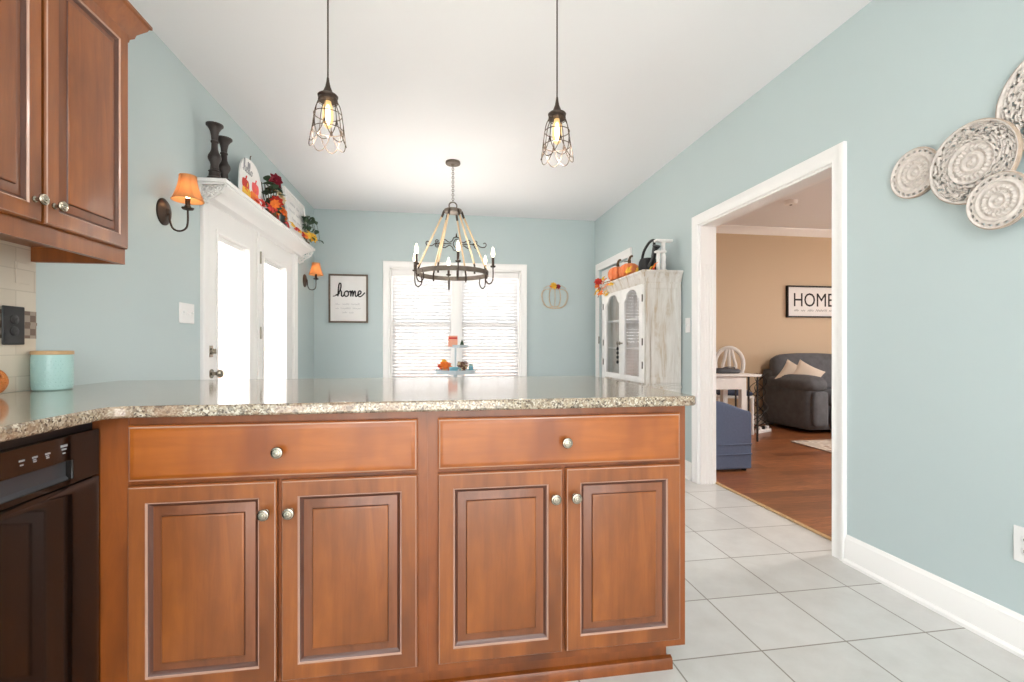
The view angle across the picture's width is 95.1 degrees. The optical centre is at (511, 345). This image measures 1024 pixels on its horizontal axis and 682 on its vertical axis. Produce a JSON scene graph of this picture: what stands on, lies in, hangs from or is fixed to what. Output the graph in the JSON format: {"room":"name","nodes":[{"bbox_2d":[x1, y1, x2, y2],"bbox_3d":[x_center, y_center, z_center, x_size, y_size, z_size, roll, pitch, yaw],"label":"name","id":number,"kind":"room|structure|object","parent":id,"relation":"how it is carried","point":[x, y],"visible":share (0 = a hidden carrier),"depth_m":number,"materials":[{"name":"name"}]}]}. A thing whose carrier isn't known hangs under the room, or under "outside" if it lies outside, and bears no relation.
{"room":"kitchen","nodes":[
{"label":"kitchen","id":0,"kind":"room"},
{"bbox_2d":[0,31,313,393],"bbox_3d":[-1.778,-0.254,1.446,0.150,2.751,8.612,0,0,-9],"label":"wall","id":1,"kind":"structure","parent":0,"point":[120,322],"depth_m":2.42,"materials":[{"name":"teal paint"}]},
{"bbox_2d":[1,305,24,344],"bbox_3d":[-1.709,-0.070,1.607,0.010,0.132,0.085,0,0,-9],"label":"wall outlet","id":2,"kind":"object","parent":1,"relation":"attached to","point":[12,317],"visible":1,"depth_m":1.60,"materials":[{"name":"black plastic"}]},
{"bbox_2d":[10,315,18,323],"bbox_3d":[-1.707,-0.090,1.608,0.004,0.033,0.033,0,0,-9],"label":"receptacle","id":3,"kind":"object","parent":2,"relation":"attached to","point":[14,319],"depth_m":1.60,"materials":[{"name":"black plastic"}]},
{"bbox_2d":[10,326,18,335],"bbox_3d":[-1.707,-0.050,1.608,0.004,0.033,0.033,0,0,-9],"label":"receptacle","id":4,"kind":"object","parent":2,"relation":"attached to","point":[14,330],"depth_m":1.60,"materials":[{"name":"black plastic"}]},
{"bbox_2d":[0,240,35,392],"bbox_3d":[-1.649,-0.098,1.135,0.008,0.514,1.157,0,0,-9],"label":"backsplash","id":5,"kind":"structure","parent":1,"relation":"attached to","point":[14,359],"depth_m":1.63,"materials":[{"name":"tile"}]},
{"bbox_2d":[0,309,36,338],"bbox_3d":[-1.642,-0.074,1.135,0.004,0.097,1.156,0,0,-9],"label":"trim","id":6,"kind":"structure","parent":1,"relation":"attached to","point":[30,317],"depth_m":1.68,"materials":[{"name":"beige tile"}]},
{"bbox_2d":[15,261,29,284],"bbox_3d":[-1.725,-0.256,1.652,0.003,0.075,0.058,0,0,-9],"label":"blank plate","id":7,"kind":"object","parent":1,"relation":"attached to","point":[22,270],"visible":1,"depth_m":1.65,"materials":[{"name":"plastic"}]},
{"bbox_2d":[0,0,152,264],"bbox_3d":[-1.514,-0.769,1.408,0.360,0.932,0.776,0,0,-9],"label":"upper cabinet","id":8,"kind":"object","parent":1,"relation":"attached to","point":[64,63],"visible":1,"depth_m":1.46,"materials":[{"name":"brown wood"}]},
{"bbox_2d":[156,173,204,231],"bbox_3d":[-1.772,-0.765,2.524,0.199,0.305,0.153,0,0,-9],"label":"wall sconce","id":9,"kind":"object","parent":1,"relation":"attached to","point":[187,192],"visible":1,"depth_m":2.50,"materials":[{"name":"orange fabric"}]},
{"bbox_2d":[179,302,193,323],"bbox_3d":[-1.897,-0.190,2.742,0.021,0.118,0.165,0,0,-9],"label":"light switch","id":10,"kind":"object","parent":1,"relation":"attached to","point":[186,311],"visible":1,"depth_m":2.73,"materials":[{"name":"white plastic"}]},
{"bbox_2d":[209,203,256,379],"bbox_3d":[-2.003,0.075,3.419,0.114,1.998,0.830,0,0,-9],"label":"door","id":11,"kind":"structure","parent":1,"relation":"in","point":[223,228],"depth_m":3.42,"materials":[{"name":"white paint"}]},
{"bbox_2d":[200,186,297,379],"bbox_3d":[-2.076,0.023,3.881,0.022,2.118,1.981,0,0,-9],"label":"trim","id":12,"kind":"structure","parent":1,"relation":"attached to","point":[204,209],"depth_m":2.95,"materials":[{"name":"white paint"}]},
{"bbox_2d":[209,201,292,378],"bbox_3d":[-2.161,0.067,3.867,0.150,2.030,1.805,0,0,-9],"label":"door frame","id":13,"kind":"structure","parent":1,"relation":"attached to","point":[278,271],"depth_m":4.74,"materials":[{"name":"white paint"}]},
{"bbox_2d":[197,177,314,263],"bbox_3d":[-2.011,-0.949,3.929,0.165,0.170,2.130,0,0,-9],"label":"mantel shelf","id":14,"kind":"object","parent":1,"relation":"attached to","point":[221,192],"visible":0.97,"depth_m":3.44,"materials":[{"name":"white paint"}]},
{"bbox_2d":[205,121,223,177],"bbox_3d":[-1.855,-1.208,2.921,0.097,0.349,0.097,0,0,-9],"label":"candle holder","id":15,"kind":"object","parent":14,"relation":"on","point":[214,157],"visible":0.96,"depth_m":2.90,"materials":[{"name":"brown wood"}]},
{"bbox_2d":[218,135,232,180],"bbox_3d":[-1.875,-1.194,3.049,0.097,0.319,0.097,0,0,-9],"label":"candle holder","id":16,"kind":"object","parent":14,"relation":"on","point":[224,141],"visible":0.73,"depth_m":3.03,"materials":[{"name":"brown wood"}]},
{"bbox_2d":[238,156,261,204],"bbox_3d":[-1.928,-1.220,3.461,0.019,0.373,0.400,0,0,-9],"label":"sign","id":17,"kind":"object","parent":14,"relation":"on","point":[248,175],"visible":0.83,"depth_m":3.43,"materials":[{"name":"paper"}]},
{"bbox_2d":[261,173,287,217],"bbox_3d":[-1.964,-1.223,3.852,0.179,0.378,0.332,0,0,-9],"label":"flower bouquet","id":18,"kind":"object","parent":14,"relation":"on","point":[275,181],"visible":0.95,"depth_m":3.82,"materials":[{"name":"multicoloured plant"}]},
{"bbox_2d":[244,186,311,239],"bbox_3d":[-1.983,-1.104,4.088,0.096,0.180,1.806,0,0,-9],"label":"leaf garland","id":19,"kind":"object","parent":14,"relation":"on","point":[307,235],"visible":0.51,"depth_m":4.01},
{"bbox_2d":[282,186,308,241],"bbox_3d":[-2.155,-1.262,4.691,0.078,0.459,0.660,0,0,-9],"label":"framed sign","id":20,"kind":"object","parent":14,"relation":"on","point":[295,209],"visible":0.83,"depth_m":4.61,"materials":[{"name":"paper"}]},
{"bbox_2d":[302,216,323,243],"bbox_3d":[-2.132,-1.194,4.936,0.172,0.321,0.312,0,0,5],"label":"trailing plant","id":21,"kind":"object","parent":14,"relation":"on","point":[306,220],"visible":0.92,"depth_m":4.91,"materials":[{"name":"green plant"}]},
{"bbox_2d":[257,233,291,378],"bbox_3d":[-2.164,0.075,4.283,0.067,1.998,0.942,0,0,-9],"label":"door","id":22,"kind":"structure","parent":1,"relation":"in","point":[269,253],"depth_m":4.34,"materials":[{"name":"white paint"}]},
{"bbox_2d":[265,259,281,270],"bbox_3d":[-2.182,-0.738,4.249,0.012,0.034,0.576,0,0,-9],"label":"raised blind","id":23,"kind":"object","parent":22,"relation":"attached to","point":[269,262],"depth_m":4.28,"materials":[{"name":"white paint"}]},
{"bbox_2d":[303,262,322,289],"bbox_3d":[-2.193,-0.765,5.181,0.199,0.305,0.153,0,0,-9],"label":"wall sconce","id":24,"kind":"object","parent":1,"relation":"attached to","point":[315,270],"visible":1,"depth_m":5.15,"materials":[{"name":"orange fabric"}]},
{"bbox_2d":[219,236,244,252],"bbox_3d":[-2.046,-0.738,3.389,0.012,0.034,0.515,0,0,-9],"label":"raised blind","id":25,"kind":"object","parent":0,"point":[222,239],"depth_m":3.41,"materials":[{"name":"white paint"}]},
{"bbox_2d":[128,0,871,228],"bbox_3d":[2.694,-1.669,2.154,9.205,0.080,8.612,0,0,-9],"label":"ceiling","id":26,"kind":"structure","parent":0,"point":[419,85],"depth_m":2.93,"materials":[{"name":"white paint"}]},
{"bbox_2d":[308,0,346,153],"bbox_3d":[-0.731,-1.210,1.859,0.139,0.839,0.139,0,0,14],"label":"pendant light","id":27,"kind":"object","parent":26,"relation":"hanging from","point":[326,96],"visible":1,"depth_m":1.85,"materials":[{"name":"brown metal"}]},
{"bbox_2d":[412,159,495,289],"bbox_3d":[-0.523,-1.080,4.148,0.695,1.099,0.796,0,0,-14],"label":"chandelier","id":28,"kind":"object","parent":26,"relation":"hanging from","point":[448,211],"visible":1,"depth_m":4.09,"materials":[{"name":"metal"}]},
{"bbox_2d":[541,0,573,166],"bbox_3d":[0.193,-1.210,2.005,0.139,0.839,0.139,0,0,14],"label":"pendant light","id":29,"kind":"object","parent":26,"relation":"hanging from","point":[556,116],"visible":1,"depth_m":2.00,"materials":[{"name":"brown metal"}]},
{"bbox_2d":[784,199,797,205],"bbox_3d":[3.135,-1.603,5.265,0.140,0.052,0.140,0,0,-9],"label":"smoke detector","id":30,"kind":"object","parent":26,"relation":"attached to","point":[790,202],"visible":1,"depth_m":5.22,"materials":[{"name":"white plastic"}]},
{"bbox_2d":[314,209,831,413],"bbox_3d":[2.106,-0.274,6.344,9.055,2.711,0.150,0,0,-9],"label":"wall","id":31,"kind":"structure","parent":0,"point":[560,342],"depth_m":6.02,"materials":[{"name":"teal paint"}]},
{"bbox_2d":[328,274,367,322],"bbox_3d":[-1.959,-0.567,5.609,0.450,0.581,0.029,0,0,-9],"label":"framed sign","id":32,"kind":"object","parent":31,"relation":"attached to","point":[347,293],"visible":1,"depth_m":5.61,"materials":[{"name":"paper"}]},
{"bbox_2d":[383,261,526,377],"bbox_3d":[-0.699,-0.243,5.888,1.776,1.576,0.174,0,0,-9],"label":"window","id":33,"kind":"structure","parent":31,"relation":"in","point":[456,321],"depth_m":5.82,"materials":[{"name":"white paint"}]},
{"bbox_2d":[392,270,450,377],"bbox_3d":[-1.113,-0.243,5.794,0.719,1.370,0.070,0,0,-9],"label":"window blind","id":34,"kind":"object","parent":33,"relation":"attached to","point":[406,277],"visible":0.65,"depth_m":5.79,"materials":[{"name":"white paint"}]},
{"bbox_2d":[461,272,517,376],"bbox_3d":[-0.277,-0.243,5.927,0.719,1.370,0.070,0,0,-9],"label":"window blind","id":35,"kind":"object","parent":33,"relation":"attached to","point":[474,294],"visible":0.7,"depth_m":5.93,"materials":[{"name":"white paint"}]},
{"bbox_2d":[426,233,486,250],"bbox_3d":[-0.690,-1.285,5.811,0.755,0.225,0.023,0,0,-9],"label":"plaque","id":36,"kind":"object","parent":31,"relation":"attached to","point":[435,243],"visible":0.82,"depth_m":5.80,"materials":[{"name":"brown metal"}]},
{"bbox_2d":[541,282,567,308],"bbox_3d":[0.551,-0.646,5.993,0.360,0.346,0.050,0,0,-9],"label":"pumpkin","id":37,"kind":"object","parent":31,"relation":"attached to","point":[554,285],"visible":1,"depth_m":5.99,"materials":[{"name":"yellow plant"}]},
{"bbox_2d":[754,414,774,424],"bbox_3d":[3.913,1.013,6.540,5.426,0.138,0.028,0,0,-9],"label":"baseboard","id":38,"kind":"structure","parent":31,"relation":"attached to","point":[760,421],"depth_m":6.46,"materials":[{"name":"white paint"}]},
{"bbox_2d":[716,225,831,237],"bbox_3d":[3.907,-1.581,6.511,5.446,0.095,0.085,0,0,-9],"label":"crown molding","id":39,"kind":"structure","parent":31,"relation":"attached to","point":[728,229],"depth_m":6.46,"materials":[{"name":"white paint"}]},
{"bbox_2d":[786,285,831,317],"bbox_3d":[4.282,-0.619,6.592,0.930,0.442,0.039,0,0,-9],"label":"framed sign","id":40,"kind":"object","parent":31,"relation":"attached to","point":[801,301],"visible":0.87,"depth_m":6.58,"materials":[{"name":"paper"}]},
{"bbox_2d":[567,424,1023,681],"bbox_3d":[2.706,1.107,2.080,9.205,0.050,8.462,0,0,-9],"label":"floor","id":41,"kind":"structure","parent":0,"point":[768,599],"depth_m":1.95,"materials":[{"name":"tile"}]},
{"bbox_2d":[0,422,98,681],"bbox_3d":[-1.315,0.643,0.914,0.522,0.878,0.622,0,0,-9],"label":"dishwasher","id":42,"kind":"object","parent":41,"relation":"on","point":[49,481],"visible":1,"depth_m":1.10,"materials":[{"name":"black plastic"}]},
{"bbox_2d":[92,411,427,681],"bbox_3d":[-0.752,0.637,1.595,0.927,0.889,0.654,0,0,-9],"label":"base cabinet","id":43,"kind":"object","parent":41,"relation":"on","point":[290,547],"visible":0.91,"depth_m":1.31,"materials":[{"name":"brown wood"}]},
{"bbox_2d":[428,406,684,681],"bbox_3d":[0.114,0.637,1.732,0.826,0.889,0.654,0,0,-9],"label":"base cabinet","id":44,"kind":"object","parent":41,"relation":"on","point":[556,537],"visible":1,"depth_m":1.45,"materials":[{"name":"brown wood"}]},
{"bbox_2d":[0,376,695,441],"bbox_3d":[-0.563,0.176,1.541,2.275,0.032,1.620,0,0,-9],"label":"countertop","id":45,"kind":"structure","parent":44,"relation":"on","point":[22,413],"depth_m":1.45,"materials":[{"name":"stone"}]},
{"bbox_2d":[0,370,8,392],"bbox_3d":[-1.651,0.114,1.475,0.091,0.092,0.091,0,0,-3],"label":"pumpkin","id":46,"kind":"object","parent":45,"relation":"on","point":[4,381],"visible":1,"depth_m":1.49,"materials":[{"name":"orange metal"}]},
{"bbox_2d":[30,351,74,390],"bbox_3d":[-1.672,0.089,1.704,0.117,0.142,0.117,0,0,-9],"label":"canister","id":47,"kind":"object","parent":45,"relation":"on","point":[49,370],"visible":1,"depth_m":1.66,"materials":[{"name":"teal ceramic"}]},
{"bbox_2d":[600,269,683,392],"bbox_3d":[1.147,0.228,4.373,0.400,1.708,1.044,0,0,-9],"label":"hutch","id":48,"kind":"object","parent":41,"relation":"on","point":[642,308],"visible":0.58,"depth_m":3.92,"materials":[{"name":"white wood"}]},
{"bbox_2d":[608,259,620,280],"bbox_3d":[1.057,-0.753,4.673,0.190,0.228,0.200,0,0,-9],"label":"pumpkin","id":49,"kind":"object","parent":48,"relation":"on","point":[613,273],"visible":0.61,"depth_m":4.62,"materials":[{"name":"orange plant"}]},
{"bbox_2d":[616,345,618,363],"bbox_3d":[0.992,0.075,4.400,0.024,0.187,0.024,0,0,-9],"label":"tassel","id":50,"kind":"object","parent":48,"relation":"hanging from","point":[617,348],"visible":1,"depth_m":4.39,"materials":[{"name":"brown metal"}]},
{"bbox_2d":[608,317,638,322],"bbox_3d":[1.195,-0.245,4.381,0.270,0.015,0.920,0,0,-9],"label":"shelf","id":51,"kind":"object","parent":48,"relation":"attached to","point":[636,319],"depth_m":4.62,"materials":[{"name":"white paint"}]},
{"bbox_2d":[608,347,638,348],"bbox_3d":[1.195,0.025,4.381,0.270,0.015,0.920,0,0,-9],"label":"shelf","id":52,"kind":"object","parent":48,"relation":"attached to","point":[608,347],"depth_m":4.68,"materials":[{"name":"white paint"}]},
{"bbox_2d":[594,262,657,296],"bbox_3d":[1.042,-0.609,4.467,0.144,0.236,1.165,0,0,-18],"label":"leaf garland","id":53,"kind":"object","parent":48,"relation":"on","point":[597,281],"visible":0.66,"depth_m":4.75},
{"bbox_2d":[594,278,602,285],"bbox_3d":[0.898,-0.670,4.874,0.094,0.094,0.022,41,-7,26],"label":"flower","id":54,"kind":"object","parent":53,"relation":"on","point":[597,281],"depth_m":4.87,"materials":[{"name":"red plant"}]},
{"bbox_2d":[619,255,637,276],"bbox_3d":[1.111,-0.749,4.428,0.181,0.220,0.190,0,0,-9],"label":"pumpkin","id":55,"kind":"object","parent":48,"relation":"on","point":[623,267],"visible":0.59,"depth_m":4.38,"materials":[{"name":"orange plant"}]},
{"bbox_2d":[638,239,660,270],"bbox_3d":[1.230,-0.779,4.125,0.184,0.304,0.328,0,0,-9],"label":"watering can","id":56,"kind":"object","parent":48,"relation":"on","point":[644,263],"visible":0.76,"depth_m":4.12,"materials":[{"name":"black metal"}]},
{"bbox_2d":[654,239,672,269],"bbox_3d":[1.291,-0.766,3.996,0.150,0.278,0.090,0,0,-9],"label":"wooden post","id":57,"kind":"object","parent":48,"relation":"on","point":[662,251],"visible":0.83,"depth_m":3.98,"materials":[{"name":"white paint"}]},
{"bbox_2d":[716,373,749,409],"bbox_3d":[2.283,0.697,5.343,0.640,0.770,0.440,0,0,-9],"label":"desk","id":58,"kind":"object","parent":41,"relation":"on","point":[724,382],"visible":0.34,"depth_m":5.18,"materials":[{"name":"white paint"}]},
{"bbox_2d":[716,367,740,373],"bbox_3d":[2.434,0.278,5.346,0.298,0.088,0.198,0,0,-9],"label":"handbag","id":59,"kind":"object","parent":58,"relation":"on","point":[725,370],"visible":0.79,"depth_m":5.26,"materials":[{"name":"grey fabric"}]},
{"bbox_2d":[716,401,751,470],"bbox_3d":[1.780,0.653,4.388,0.524,0.858,0.788,0,0,-9],"label":"armchair","id":60,"kind":"object","parent":41,"relation":"on","point":[733,424],"visible":0.23,"depth_m":4.01,"materials":[{"name":"blue fabric"}]},
{"bbox_2d":[716,346,754,434],"bbox_3d":[2.809,0.540,5.984,0.438,1.084,0.530,0,0,17],"label":"dining chair","id":61,"kind":"object","parent":41,"relation":"on","point":[728,350],"visible":0.54,"depth_m":6.14,"materials":[{"name":"white paint"}]},
{"bbox_2d":[716,389,752,395],"bbox_3d":[2.796,0.590,5.940,0.415,0.071,0.415,0,0,17],"label":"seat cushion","id":62,"kind":"object","parent":61,"relation":"on","point":[731,392],"depth_m":5.78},
{"bbox_2d":[735,373,761,441],"bbox_3d":[2.699,0.702,5.398,0.170,0.760,0.300,0,0,-9],"label":"side table","id":63,"kind":"object","parent":41,"relation":"on","point":[751,375],"visible":0.48,"depth_m":5.28,"materials":[{"name":"white paint"}]},
{"bbox_2d":[750,373,768,427],"bbox_3d":[3.248,0.723,6.165,0.258,0.729,0.164,0,0,-9],"label":"cable bundle","id":64,"kind":"object","parent":41,"relation":"on","point":[754,373],"visible":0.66,"depth_m":6.13,"materials":[{"name":"black plastic"}]},
{"bbox_2d":[754,425,770,433],"bbox_3d":[3.142,1.044,5.863,0.280,0.075,0.060,0,0,-32],"label":"power strip","id":65,"kind":"object","parent":41,"relation":"on","point":[762,429],"visible":0.92,"depth_m":5.84,"materials":[{"name":"white plastic"}]},
{"bbox_2d":[763,353,831,429],"bbox_3d":[4.541,0.571,6.194,2.159,0.943,0.875,0,0,-9],"label":"sofa","id":66,"kind":"object","parent":41,"relation":"on","point":[802,401],"visible":0.31,"depth_m":5.97,"materials":[{"name":"grey fabric"}]},
{"bbox_2d":[775,359,796,378],"bbox_3d":[3.670,0.382,6.109,0.440,0.413,0.172,0,0,20],"label":"throw pillow","id":67,"kind":"object","parent":66,"relation":"on","point":[790,367],"visible":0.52,"depth_m":6.11,"materials":[{"name":"beige fabric"}]},
{"bbox_2d":[769,353,831,388],"bbox_3d":[4.007,0.385,6.345,1.048,0.572,0.331,0,0,-9],"label":"cushion","id":68,"kind":"object","parent":66,"relation":"on","point":[821,361],"depth_m":6.24,"materials":[{"name":"grey fabric"}]},
{"bbox_2d":[793,360,824,376],"bbox_3d":[3.784,0.382,6.026,0.440,0.413,0.172,0,0,20],"label":"throw pillow","id":69,"kind":"object","parent":66,"relation":"on","point":[802,367],"visible":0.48,"depth_m":6.00,"materials":[{"name":"beige fabric"}]},
{"bbox_2d":[824,389,831,406],"bbox_3d":[4.206,0.672,6.062,0.737,0.213,0.712,0,0,-9],"label":"seat cushion","id":70,"kind":"object","parent":66,"relation":"on","point":[829,391],"depth_m":5.76,"materials":[{"name":"grey fabric"}]},
{"bbox_2d":[790,439,831,452],"bbox_3d":[4.428,1.076,4.710,2.380,0.012,1.520,0,0,-9],"label":"area rug","id":71,"kind":"object","parent":41,"relation":"on","point":[824,445],"visible":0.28,"depth_m":5.11,"materials":[{"name":"beige carpet"}]},
{"bbox_3d":[-0.496,0.702,4.093,1.440,0.760,0.840,0,0,-9],"label":"dining table","id":72,"kind":"object","parent":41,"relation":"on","visible":0},
{"bbox_2d":[435,345,476,376],"bbox_3d":[-0.504,0.142,4.173,0.364,0.360,0.420,0,0,-9],"label":"tiered tray","id":73,"kind":"object","parent":72,"relation":"on","point":[455,373],"visible":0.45,"depth_m":4.05,"materials":[{"name":"white metal"}]},
{"bbox_2d":[437,359,452,370],"bbox_3d":[-0.584,0.176,4.097,0.144,0.126,0.074,0,0,-9],"label":"pumpkin","id":74,"kind":"object","parent":73,"relation":"on","point":[444,365],"visible":0.88,"depth_m":4.08,"materials":[{"name":"orange plant"}]},
{"bbox_2d":[448,336,457,346],"bbox_3d":[-0.520,-0.041,4.118,0.080,0.095,0.026,0,0,-15],"label":"block sign","id":75,"kind":"object","parent":73,"relation":"on","point":[452,340],"visible":0.92,"depth_m":4.11,"materials":[{"name":"red wood"}]},
{"bbox_2d":[449,367,460,370],"bbox_3d":[-0.502,0.211,4.068,0.092,0.055,0.080,0,0,27],"label":"teacup","id":76,"kind":"object","parent":73,"relation":"on","point":[450,368],"visible":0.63,"depth_m":4.04,"materials":[{"name":"blue ceramic"}]},
{"bbox_2d":[435,369,476,374],"bbox_3d":[-0.504,0.230,4.173,0.364,0.035,0.420,0,0,-9],"label":"tray","id":77,"kind":"object","parent":73,"relation":"on","point":[437,371],"depth_m":4.02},
{"bbox_2d":[450,345,468,347],"bbox_3d":[-0.474,0.004,4.177,0.173,0.025,0.200,0,0,-9],"label":"tray","id":78,"kind":"object","parent":73,"relation":"on","point":[454,346],"depth_m":4.10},
{"bbox_2d":[457,361,467,370],"bbox_3d":[-0.435,0.188,4.123,0.099,0.102,0.099,0,0,14],"label":"pine cone","id":79,"kind":"object","parent":73,"relation":"on","point":[461,364],"visible":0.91,"depth_m":4.09,"materials":[{"name":"beige plant"}]},
{"bbox_2d":[595,0,1023,615],"bbox_3d":[1.806,-0.254,1.937,0.126,2.751,8.462,0,0,-9],"label":"wall","id":80,"kind":"structure","parent":0,"point":[935,298],"depth_m":2.04,"materials":[{"name":"blue paint"}]},
{"bbox_2d":[598,260,627,377],"bbox_3d":[1.205,0.067,5.495,0.079,2.020,0.928,0,0,-9],"label":"door","id":81,"kind":"structure","parent":80,"relation":"in","point":[605,272],"depth_m":5.88,"materials":[{"name":"white paint"}]},
{"bbox_2d":[595,247,631,376],"bbox_3d":[1.170,0.021,5.485,0.022,2.122,1.104,0,0,-9],"label":"trim","id":82,"kind":"structure","parent":80,"relation":"attached to","point":[626,253],"depth_m":5.94,"materials":[{"name":"white paint"}]},
{"bbox_2d":[685,318,690,332],"bbox_3d":[1.432,-0.168,3.831,0.020,0.120,0.075,0,0,-9],"label":"light switch","id":83,"kind":"object","parent":80,"relation":"attached to","point":[687,320],"visible":1,"depth_m":3.83,"materials":[{"name":"white plastic"}]},
{"bbox_2d":[685,460,691,480],"bbox_3d":[1.347,1.013,4.348,0.028,0.138,1.193,0,0,-9],"label":"baseboard","id":84,"kind":"structure","parent":80,"relation":"attached to","point":[688,465],"depth_m":3.80,"materials":[{"name":"white paint"}]},
{"bbox_2d":[699,164,831,484],"bbox_3d":[1.631,0.069,3.057,0.130,2.027,1.261,0,0,-9],"label":"door frame","id":85,"kind":"structure","parent":80,"relation":"attached to","point":[707,230],"depth_m":3.66,"materials":[{"name":"white paint"}]},
{"bbox_2d":[692,141,846,560],"bbox_3d":[1.556,0.029,3.045,0.022,2.107,1.421,0,0,-9],"label":"trim","id":86,"kind":"structure","parent":80,"relation":"attached to","point":[836,155],"depth_m":2.40,"materials":[{"name":"white paint"}]},
{"bbox_2d":[716,481,831,540],"bbox_3d":[1.702,1.076,3.074,0.025,0.012,1.260,0,0,-9],"label":"trim","id":87,"kind":"structure","parent":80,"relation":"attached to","point":[717,483],"depth_m":3.02,"materials":[{"name":"brown wood"}]},
{"bbox_2d":[890,146,941,198],"bbox_3d":[1.722,-0.738,2.002,0.021,0.211,0.211,0,0,-9],"label":"wall medallion","id":88,"kind":"object","parent":80,"relation":"attached to","point":[910,175],"visible":0.96,"depth_m":2.00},
{"bbox_2d":[842,535,1023,658],"bbox_3d":[2.028,1.013,0.044,0.028,0.138,4.652,0,0,-9],"label":"baseboard","id":89,"kind":"structure","parent":80,"relation":"attached to","point":[1002,626],"depth_m":1.89,"materials":[{"name":"white paint"}]},
{"bbox_2d":[929,118,1022,204],"bbox_3d":[1.740,-0.693,1.772,0.022,0.306,0.306,0,0,-9],"label":"wall medallion","id":90,"kind":"object","parent":80,"relation":"attached to","point":[971,160],"visible":0.97,"depth_m":1.77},
{"bbox_2d":[966,170,1023,229],"bbox_3d":[1.738,-0.518,1.672,0.021,0.203,0.203,0,0,-9],"label":"wall medallion","id":91,"kind":"object","parent":80,"relation":"attached to","point":[1001,199],"visible":1,"depth_m":1.67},
{"bbox_2d":[995,60,1023,150],"bbox_3d":[1.798,-0.833,1.522,0.022,0.380,0.380,0,0,-9],"label":"wall medallion","id":92,"kind":"object","parent":80,"relation":"attached to","point":[1005,99],"visible":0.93,"depth_m":1.66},
{"bbox_2d":[1013,525,1023,562],"bbox_3d":[1.787,0.697,1.624,0.010,0.125,0.080,0,0,-9],"label":"wall outlet","id":93,"kind":"object","parent":80,"relation":"attached to","point":[1018,531],"visible":1,"depth_m":1.65,"materials":[{"name":"white plastic"}]},
{"label":"outside","id":94,"kind":"structure","parent":0,"visible":0},
{"bbox_3d":[-0.823,1.357,3.920,27.600,0.250,24.000,0,0,-9],"label":"ground","id":95,"kind":"structure","parent":94,"visible":0},
{"bbox_2d":[219,342,513,379],"bbox_3d":[-1.024,0.577,9.669,17.060,1.310,0.280,0,0,-9],"label":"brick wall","id":96,"kind":"structure","parent":95,"relation":"on","point":[230,353],"depth_m":8.91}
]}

